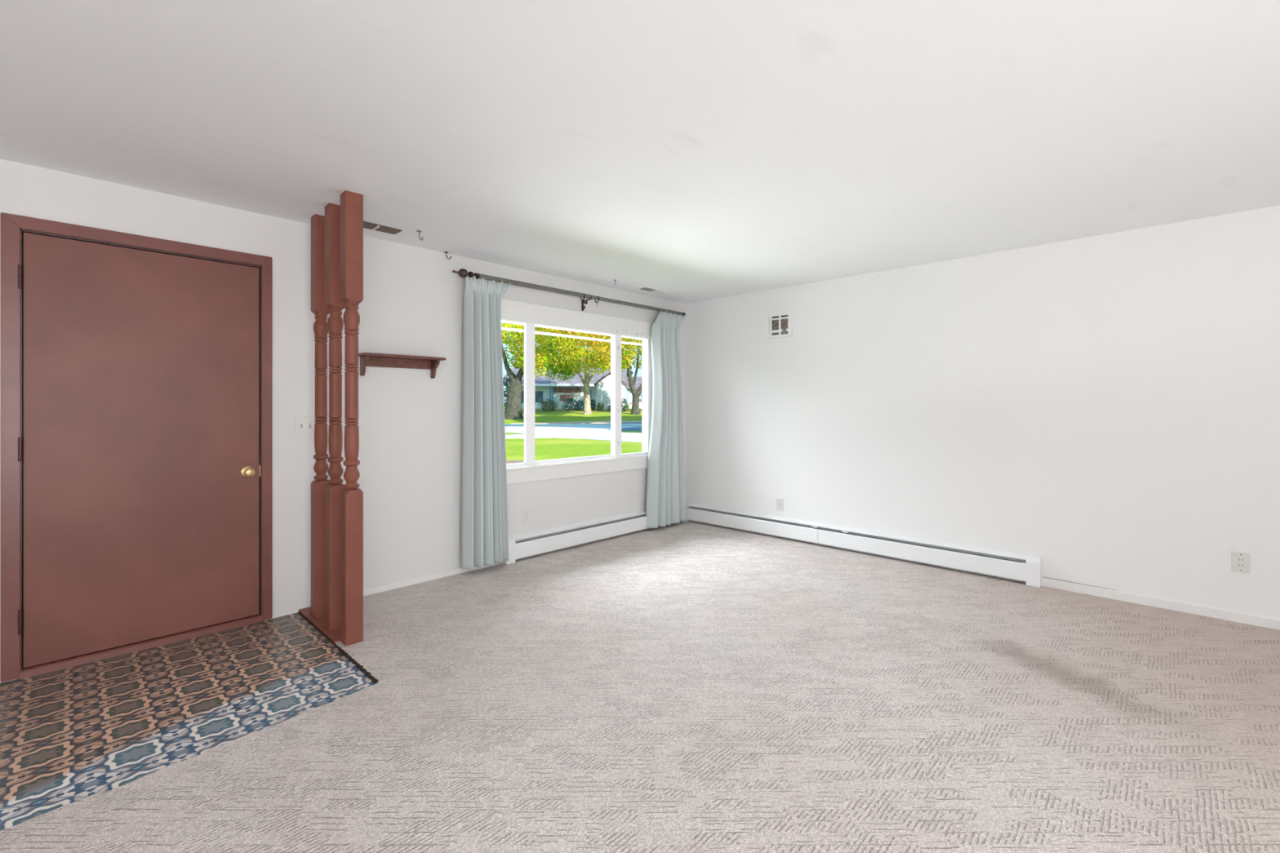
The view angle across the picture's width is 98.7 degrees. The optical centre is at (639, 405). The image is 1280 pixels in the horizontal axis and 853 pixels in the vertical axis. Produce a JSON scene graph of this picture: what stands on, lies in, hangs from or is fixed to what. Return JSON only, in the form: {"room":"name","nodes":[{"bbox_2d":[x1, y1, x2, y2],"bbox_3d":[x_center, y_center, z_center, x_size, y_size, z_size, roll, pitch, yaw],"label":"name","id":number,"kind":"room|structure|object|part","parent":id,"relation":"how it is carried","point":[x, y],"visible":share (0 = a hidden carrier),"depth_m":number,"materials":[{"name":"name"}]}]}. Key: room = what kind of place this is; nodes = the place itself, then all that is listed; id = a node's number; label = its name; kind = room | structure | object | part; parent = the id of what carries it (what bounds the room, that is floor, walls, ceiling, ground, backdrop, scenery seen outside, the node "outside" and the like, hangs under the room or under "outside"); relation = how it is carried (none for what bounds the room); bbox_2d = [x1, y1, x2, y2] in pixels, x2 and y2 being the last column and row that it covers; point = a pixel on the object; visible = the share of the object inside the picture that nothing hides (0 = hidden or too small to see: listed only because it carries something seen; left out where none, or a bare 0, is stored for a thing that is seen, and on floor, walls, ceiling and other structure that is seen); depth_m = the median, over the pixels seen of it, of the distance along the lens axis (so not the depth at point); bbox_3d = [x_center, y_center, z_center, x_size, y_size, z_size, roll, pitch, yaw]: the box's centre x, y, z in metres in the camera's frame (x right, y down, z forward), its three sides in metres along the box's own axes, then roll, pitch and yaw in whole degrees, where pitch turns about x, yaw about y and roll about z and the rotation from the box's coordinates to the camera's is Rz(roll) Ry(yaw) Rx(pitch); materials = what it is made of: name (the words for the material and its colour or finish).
{"room":"empty living room","nodes":[
{"label":"empty living room","id":0,"kind":"room"},
{"bbox_2d":[0,159,685,683],"bbox_3d":[-1.992,0.141,3.602,0.140,2.650,7.340,0,0,44],"label":"wall","id":1,"kind":"structure","parent":0,"point":[410,421],"depth_m":3.72,"materials":[{"name":"white paint"}]},
{"bbox_2d":[0,212,271,682],"bbox_3d":[-2.598,0.195,2.931,0.218,2.162,1.057,0,0,44],"label":"door","id":2,"kind":"structure","parent":1,"relation":"in","point":[136,370],"depth_m":2.83,"materials":[{"name":"brown paint"}]},
{"bbox_3d":[-2.908,0.191,2.538,0.018,2.150,0.060,0,0,44],"label":"casing","id":3,"kind":"part","parent":2,"relation":"part of","materials":[{"name":"brown paint"}]},
{"bbox_3d":[-2.562,-0.856,2.897,0.018,0.060,1.053,0,0,44],"label":"casing","id":4,"kind":"part","parent":2,"relation":"part of","materials":[{"name":"brown paint"}]},
{"bbox_3d":[-2.259,0.384,3.173,0.064,0.055,0.055,0,0,44],"label":"knob","id":5,"kind":"part","parent":2,"relation":"part of","materials":[{"name":"gold metal"}]},
{"bbox_3d":[-2.214,0.191,3.259,0.018,2.150,0.052,0,0,44],"label":"casing","id":6,"kind":"part","parent":2,"relation":"part of","materials":[{"name":"brown paint"}]},
{"bbox_2d":[294,416,315,435],"bbox_3d":[-2.071,0.123,3.406,0.018,0.114,0.115,0,0,44],"label":"light switch","id":7,"kind":"object","parent":1,"relation":"attached to","point":[304,425],"visible":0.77,"depth_m":3.40,"materials":[{"name":"white plastic"}]},
{"bbox_2d":[358,352,445,378],"bbox_3d":[-1.631,-0.272,3.787,0.125,0.148,0.557,0,0,44],"label":"wall shelf","id":8,"kind":"object","parent":1,"relation":"attached to","point":[366,359],"visible":0.99,"depth_m":3.78,"materials":[{"name":"brown wood"}]},
{"bbox_3d":[-1.681,-0.296,3.809,0.020,0.064,0.470,0,0,44],"label":"rail","id":9,"kind":"part","parent":8,"relation":"part of","materials":[{"name":"brown wood"}]},
{"bbox_2d":[363,562,501,595],"bbox_3d":[-2.798,1.244,2.657,0.013,0.045,4.860,0,0,44],"label":"baseboard","id":10,"kind":"structure","parent":1,"relation":"attached to","point":[404,583],"depth_m":3.91,"materials":[{"name":"white wood"}]},
{"bbox_2d":[522,509,529,524],"bbox_3d":[-0.946,0.921,4.580,0.010,0.114,0.070,0,0,44],"label":"power outlet","id":11,"kind":"object","parent":1,"relation":"attached to","point":[526,513],"visible":1,"depth_m":4.57,"materials":[{"name":"white plastic"}]},
{"bbox_2d":[452,268,685,315],"bbox_3d":[-0.463,-0.942,4.989,0.139,0.146,2.680,0,0,44],"label":"curtain rod","id":12,"kind":"object","parent":1,"relation":"attached to","point":[463,273],"visible":0.86,"depth_m":4.67,"materials":[{"name":"grey metal"}]},
{"bbox_2d":[461,275,510,569],"bbox_3d":[-1.164,0.120,4.201,0.114,2.185,0.382,0,0,44],"label":"curtain","id":13,"kind":"object","parent":12,"relation":"hanging from","point":[484,498],"visible":1,"depth_m":4.16,"materials":[{"name":"fabric"}]},
{"bbox_2d":[645,310,686,528],"bbox_3d":[0.286,0.127,5.712,0.112,2.212,0.565,0,0,44],"label":"curtain","id":14,"kind":"object","parent":12,"relation":"hanging from","point":[665,503],"visible":1,"depth_m":5.64,"materials":[{"name":"fabric"}]},
{"bbox_2d":[502,510,647,564],"bbox_3d":[-0.302,1.163,5.205,0.070,0.200,2.257,0,0,44],"label":"baseboard heater","id":15,"kind":"object","parent":1,"relation":"attached to","point":[524,545],"visible":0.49,"depth_m":4.87,"materials":[{"name":"white metal"}]},
{"bbox_3d":[-0.309,1.152,5.220,0.039,0.172,2.245,0,0,44],"label":"panel","id":16,"kind":"part","parent":15,"relation":"part of","materials":[{"name":"white metal"}]},
{"bbox_2d":[501,298,653,484],"bbox_3d":[-0.604,-0.111,4.990,0.134,1.490,2.185,0,0,44],"label":"window","id":17,"kind":"structure","parent":1,"relation":"in","point":[529,315],"depth_m":5.00,"materials":[{"name":"white"}]},
{"bbox_3d":[-1.095,-0.099,4.477,0.032,1.185,0.545,0,0,44],"label":"sash","id":18,"kind":"part","parent":17,"relation":"part of","materials":[{"name":"white plastic"}]},
{"bbox_3d":[-0.639,-0.637,5.035,0.022,0.020,2.080,0,0,44],"label":"storm rail","id":19,"kind":"part","parent":17,"relation":"part of","materials":[{"name":"white plastic"}]},
{"bbox_3d":[-0.575,-0.099,5.051,0.032,1.185,1.017,0,0,44],"label":"sash","id":20,"kind":"part","parent":17,"relation":"part of","materials":[{"name":"white plastic"}]},
{"bbox_3d":[-0.594,0.512,4.980,0.104,0.017,2.185,0,0,44],"label":"sill","id":21,"kind":"part","parent":17,"relation":"part of","materials":[{"name":"white wood"}]},
{"bbox_3d":[-0.083,-0.099,5.514,0.032,1.185,0.487,0,0,44],"label":"sash","id":22,"kind":"part","parent":17,"relation":"part of","materials":[{"name":"white plastic"}]},
{"bbox_2d":[0,520,1279,852],"bbox_3d":[0.604,1.342,1.007,7.480,0.168,7.480,0,0,44],"label":"floor","id":23,"kind":"structure","parent":0,"point":[689,686],"depth_m":2.23,"materials":[{"name":"carpet"}]},
{"bbox_2d":[298,606,340,642],"bbox_3d":[-1.828,1.262,3.199,0.654,0.016,0.114,0,0,44],"label":"base plate","id":24,"kind":"object","parent":23,"relation":"on","point":[334,635],"visible":0.49,"depth_m":3.14,"materials":[{"name":"red paint"}]},
{"bbox_2d":[311,213,329,617],"bbox_3d":[-1.921,0.060,3.309,0.088,2.388,0.088,0,0,44],"label":"turned post","id":25,"kind":"object","parent":24,"relation":"on","point":[321,330],"visible":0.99,"depth_m":3.28,"materials":[{"name":"red paint"}]},
{"bbox_2d":[324,203,345,630],"bbox_3d":[-1.735,0.060,3.130,0.088,2.388,0.088,0,0,44],"label":"turned post","id":26,"kind":"object","parent":24,"relation":"on","point":[333,302],"visible":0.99,"depth_m":3.10,"materials":[{"name":"red paint"}]},
{"bbox_2d":[340,190,363,645],"bbox_3d":[-1.549,0.065,2.951,0.088,2.398,0.088,0,0,44],"label":"turned post","id":27,"kind":"object","parent":23,"relation":"on","point":[351,202],"visible":1,"depth_m":2.92,"materials":[{"name":"red paint"}]},
{"bbox_2d":[0,0,1279,303],"bbox_3d":[0.604,-1.194,1.007,7.480,0.120,7.480,0,0,44],"label":"ceiling","id":28,"kind":"structure","parent":0,"point":[692,151],"depth_m":2.16,"materials":[{"name":"paint"}]},
{"bbox_2d":[363,221,402,234],"bbox_3d":[-1.680,-1.128,3.458,0.100,0.014,0.325,0,0,44],"label":"ceiling vent","id":29,"kind":"object","parent":28,"relation":"in","point":[369,225],"visible":0.59,"depth_m":3.48,"materials":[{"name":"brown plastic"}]},
{"bbox_2d":[416,230,422,240],"bbox_3d":[-1.434,-1.107,3.575,0.032,0.053,0.056,0,0,-9],"label":"ceiling hook","id":30,"kind":"object","parent":28,"relation":"attached to","point":[418,231],"visible":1,"depth_m":3.56,"materials":[{"name":"metal"}]},
{"bbox_2d":[638,286,668,293],"bbox_3d":[0.131,-1.129,5.368,0.100,0.013,0.330,0,0,44],"label":"ceiling vent","id":31,"kind":"object","parent":28,"relation":"in","point":[645,288],"visible":1,"depth_m":5.34,"materials":[{"name":"white metal"}]},
{"bbox_2d":[685,204,1279,618],"bbox_3d":[3.149,0.141,3.651,7.200,2.650,0.140,0,0,44],"label":"wall","id":32,"kind":"structure","parent":0,"point":[1104,409],"depth_m":3.88,"materials":[{"name":"white paint"}]},
{"bbox_2d":[776,498,782,511],"bbox_3d":[1.342,0.951,5.285,0.070,0.114,0.010,0,0,44],"label":"power outlet","id":33,"kind":"object","parent":32,"relation":"attached to","point":[779,501],"visible":1,"depth_m":5.28,"materials":[{"name":"white plastic"}]},
{"bbox_2d":[769,310,792,338],"bbox_3d":[1.350,-0.780,5.267,0.234,0.244,0.026,0,0,44],"label":"air vent","id":34,"kind":"object","parent":32,"relation":"in","point":[780,322],"visible":1,"depth_m":5.26,"materials":[{"name":"white metal"}]},
{"bbox_3d":[1.375,-0.708,5.234,0.052,0.052,0.012,0,0,44],"label":"knob","id":35,"kind":"part","parent":34,"relation":"part of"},
{"bbox_2d":[685,502,1041,587],"bbox_3d":[1.642,1.163,4.955,3.218,0.200,0.070,0,0,44],"label":"baseboard heater","id":36,"kind":"object","parent":32,"relation":"attached to","point":[1027,568],"visible":0.98,"depth_m":4.56,"materials":[{"name":"white metal"}]},
{"bbox_3d":[1.651,1.152,4.967,3.197,0.172,0.039,0,0,44],"label":"panel","id":37,"kind":"part","parent":36,"relation":"part of","materials":[{"name":"white metal"}]},
{"bbox_2d":[1041,577,1279,630],"bbox_3d":[4.253,1.233,2.484,3.990,0.066,0.014,0,0,44],"label":"baseboard","id":38,"kind":"structure","parent":32,"relation":"attached to","point":[1200,610],"depth_m":3.42,"materials":[{"name":"white wood"}]},
{"bbox_2d":[1231,551,1250,573],"bbox_3d":[3.505,0.913,3.204,0.074,0.118,0.010,0,0,44],"label":"power outlet","id":39,"kind":"object","parent":32,"relation":"attached to","point":[1241,562],"visible":1,"depth_m":3.20,"materials":[{"name":"white plastic"}]},
{"bbox_2d":[1236,555,1245,568],"bbox_3d":[3.503,0.913,3.203,0.035,0.068,0.005,0,0,44],"label":"receptacle","id":40,"kind":"object","parent":39,"relation":"attached to","point":[1241,560],"depth_m":3.20,"materials":[{"name":"white plastic"}]},
{"label":"outside","id":41,"kind":"structure","parent":0,"visible":0},
{"bbox_2d":[505,426,642,443],"bbox_3d":[-2.764,1.846,36.537,26.550,0.120,19.680,0,0,13],"label":"road","id":42,"kind":"structure","parent":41,"point":[592,433],"depth_m":35.08,"materials":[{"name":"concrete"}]},
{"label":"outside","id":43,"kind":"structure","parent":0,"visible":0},
{"bbox_2d":[504,404,642,460],"bbox_3d":[-33.968,0.541,145.143,242.202,2.550,335.278,0,0,44],"label":"lawn","id":44,"kind":"structure","parent":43,"point":[545,449],"depth_m":26.41,"materials":[{"name":"green plant"}]},
{"bbox_2d":[501,322,551,419],"bbox_3d":[-14.276,-4.300,59.553,8.768,11.465,7.437,0,0,-17],"label":"tree","id":45,"kind":"object","parent":44,"relation":"on","point":[513,404],"visible":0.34,"depth_m":59.19,"materials":[{"name":"green plant"}]},
{"bbox_3d":[-14.276,-5.346,59.553,8.768,9.372,7.437,0,0,-17],"label":"crown","id":46,"kind":"part","parent":45,"relation":"part of","materials":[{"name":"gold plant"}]},
{"bbox_2d":[513,345,561,368],"bbox_3d":[-19.985,-6.187,111.908,8.627,12.577,13.101,0,0,44],"label":"tree","id":47,"kind":"object","parent":44,"relation":"on","point":[538,345],"visible":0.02,"depth_m":109.16,"materials":[{"name":"green plant"}]},
{"bbox_2d":[535,327,582,381],"bbox_3d":[-10.340,-5.409,68.037,6.704,12.729,5.580,0,0,-4],"label":"tree","id":48,"kind":"object","parent":44,"relation":"on","point":[566,373],"visible":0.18,"depth_m":66.88,"materials":[{"name":"green plant"}]},
{"bbox_2d":[503,368,627,408],"bbox_3d":[-11.100,-2.434,84.875,18.200,6.700,12.250,0,0,0],"label":"house","id":49,"kind":"structure","parent":44,"relation":"on","point":[545,388],"depth_m":80.00,"materials":[{"name":"white"}]},
{"bbox_3d":[-17.550,-1.284,79.950,1.300,1.700,0.100,0,0,0],"label":"pane","id":50,"kind":"part","parent":49,"relation":"part of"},
{"bbox_3d":[-14.700,-1.284,79.950,1.200,1.700,0.100,0,0,0],"label":"pane","id":51,"kind":"part","parent":49,"relation":"part of","materials":[{"name":"blue glass"}]},
{"bbox_3d":[-10.700,-1.134,79.950,1.800,1.000,0.100,0,0,0],"label":"pane","id":52,"kind":"part","parent":49,"relation":"part of","materials":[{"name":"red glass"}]},
{"bbox_3d":[-10.600,-2.284,80.000,4.000,0.800,0.200,0,0,0],"label":"brick panel","id":53,"kind":"part","parent":49,"relation":"part of","materials":[{"name":"brown brick"}]},
{"bbox_2d":[504,408,642,412],"bbox_3d":[-10.002,0.720,72.358,60.142,0.572,8.282,0,0,1],"label":"strip","id":54,"kind":"object","parent":44,"relation":"on","point":[558,410],"visible":0.11,"depth_m":72.03,"materials":[{"name":"green plant"}]},
{"bbox_2d":[502,373,522,408],"bbox_3d":[-17.628,-1.798,69.983,5.174,5.484,2.764,0,0,-4],"label":"tree","id":55,"kind":"object","parent":54,"relation":"on","point":[506,379],"visible":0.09,"depth_m":69.44,"materials":[{"name":"green plant"}]},
{"bbox_2d":[540,399,558,411],"bbox_3d":[-11.922,0.021,71.990,1.461,1.917,2.645,0,0,44],"label":"shrub","id":56,"kind":"object","parent":54,"relation":"on","point":[543,403],"visible":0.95,"depth_m":71.75,"materials":[{"name":"green plant"}]},
{"bbox_2d":[561,398,583,410],"bbox_3d":[-8.745,-0.019,73.571,3.533,2.072,2.154,0,0,-7],"label":"shrub","id":57,"kind":"object","parent":54,"relation":"on","point":[576,406],"visible":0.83,"depth_m":73.22,"materials":[{"name":"green plant"}]},
{"bbox_2d":[590,398,595,409],"bbox_3d":[-6.415,0.015,74.501,0.983,2.017,0.919,0,0,-18],"label":"shrub","id":58,"kind":"object","parent":54,"relation":"on","point":[593,404],"visible":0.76,"depth_m":74.37,"materials":[{"name":"green plant"}]},
{"bbox_2d":[596,402,604,411],"bbox_3d":[-5.183,0.252,72.012,1.107,1.494,1.182,0,0,44],"label":"shrub","id":59,"kind":"object","parent":54,"relation":"on","point":[599,407],"visible":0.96,"depth_m":71.86,"materials":[{"name":"green plant"}]},
{"bbox_2d":[604,404,610,412],"bbox_3d":[-3.647,0.380,69.989,1.088,1.157,1.995,0,0,44],"label":"shrub","id":60,"kind":"object","parent":54,"relation":"on","point":[609,408],"visible":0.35,"depth_m":69.52,"materials":[{"name":"green plant"}]},
{"bbox_2d":[621,397,628,411],"bbox_3d":[-2.094,-0.112,70.997,1.054,1.865,1.050,0,0,-28],"label":"shrub","id":61,"kind":"object","parent":54,"relation":"on","point":[624,401],"visible":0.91,"depth_m":70.84,"materials":[{"name":"green plant"}]},
{"bbox_2d":[629,398,642,407],"bbox_3d":[0.787,-0.264,73.935,4.413,1.540,1.730,0,0,0],"label":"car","id":62,"kind":"object","parent":54,"relation":"on","point":[640,399],"visible":0.2,"depth_m":73.20,"materials":[{"name":"white paint"}]},
{"bbox_2d":[510,421,642,424],"bbox_3d":[-2.270,1.669,55.138,20.817,0.325,2.308,0,0,-6],"label":"kerb","id":63,"kind":"object","parent":44,"relation":"on","point":[580,422],"visible":0.45,"depth_m":54.37,"materials":[{"name":"concrete"}]},
{"bbox_2d":[534,326,627,357],"bbox_3d":[-4.935,-4.368,56.237,12.134,12.068,5.170,0,0,-3],"label":"tree","id":64,"kind":"object","parent":44,"relation":"on","point":[593,344],"visible":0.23,"depth_m":55.44,"materials":[{"name":"green plant"}]},
{"bbox_2d":[541,328,637,414],"bbox_3d":[-6.395,-6.083,65.898,11.452,14.320,8.243,0,0,-18],"label":"tree","id":65,"kind":"object","parent":44,"relation":"on","point":[587,353],"visible":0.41,"depth_m":64.60,"materials":[{"name":"green plant"}]},
{"bbox_3d":[-6.461,-8.414,65.925,11.214,9.782,8.307,0,0,-22],"label":"crown","id":66,"kind":"part","parent":65,"relation":"part of","materials":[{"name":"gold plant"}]},
{"bbox_2d":[582,348,632,388],"bbox_3d":[-6.977,-6.935,117.911,8.470,13.985,13.132,0,0,44],"label":"tree","id":67,"kind":"object","parent":44,"relation":"on","point":[622,348],"visible":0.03,"depth_m":118.00,"materials":[{"name":"green plant"}]},
{"bbox_2d":[593,370,627,408],"bbox_3d":[-4.025,-2.034,77.100,4.650,5.700,3.000,0,0,0],"label":"garage","id":68,"kind":"structure","parent":44,"relation":"on","point":[603,384],"depth_m":76.00,"materials":[{"name":"white"}]},
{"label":"door","id":69,"kind":"part","parent":68,"relation":"part of","materials":[{"name":"white"}]},
{"bbox_2d":[606,335,642,414],"bbox_3d":[-0.277,-5.471,64.696,7.811,13.075,7.691,0,0,44],"label":"tree","id":70,"kind":"object","parent":44,"relation":"on","point":[635,410],"visible":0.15,"depth_m":65.71,"materials":[{"name":"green plant"}]},
{"bbox_3d":[-0.267,-7.510,64.707,7.811,8.998,7.722,0,0,44],"label":"crown","id":71,"kind":"part","parent":70,"relation":"part of","materials":[{"name":"plant"}]},
{"bbox_2d":[626,376,642,408],"bbox_3d":[6.250,-1.834,86.100,16.700,5.500,9.800,0,0,0],"label":"house","id":72,"kind":"structure","parent":44,"relation":"on","point":[639,379],"depth_m":82.18,"materials":[{"name":"white"}]},
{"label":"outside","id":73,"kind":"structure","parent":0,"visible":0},
{"bbox_2d":[506,460,537,463],"bbox_3d":[-4.550,1.846,17.600,2.900,0.120,1.000,0,0,0],"label":"garden path","id":74,"kind":"structure","parent":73,"point":[507,461],"depth_m":17.61,"materials":[{"name":"white concrete"}]},
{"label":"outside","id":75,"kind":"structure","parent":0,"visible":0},
{"bbox_2d":[505,422,642,431],"bbox_3d":[-5.000,1.786,46.000,70.000,0.270,18.000,0,0,0],"label":"street","id":76,"kind":"structure","parent":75,"point":[627,426],"depth_m":48.69,"materials":[{"name":"blue asphalt"}]}
]}

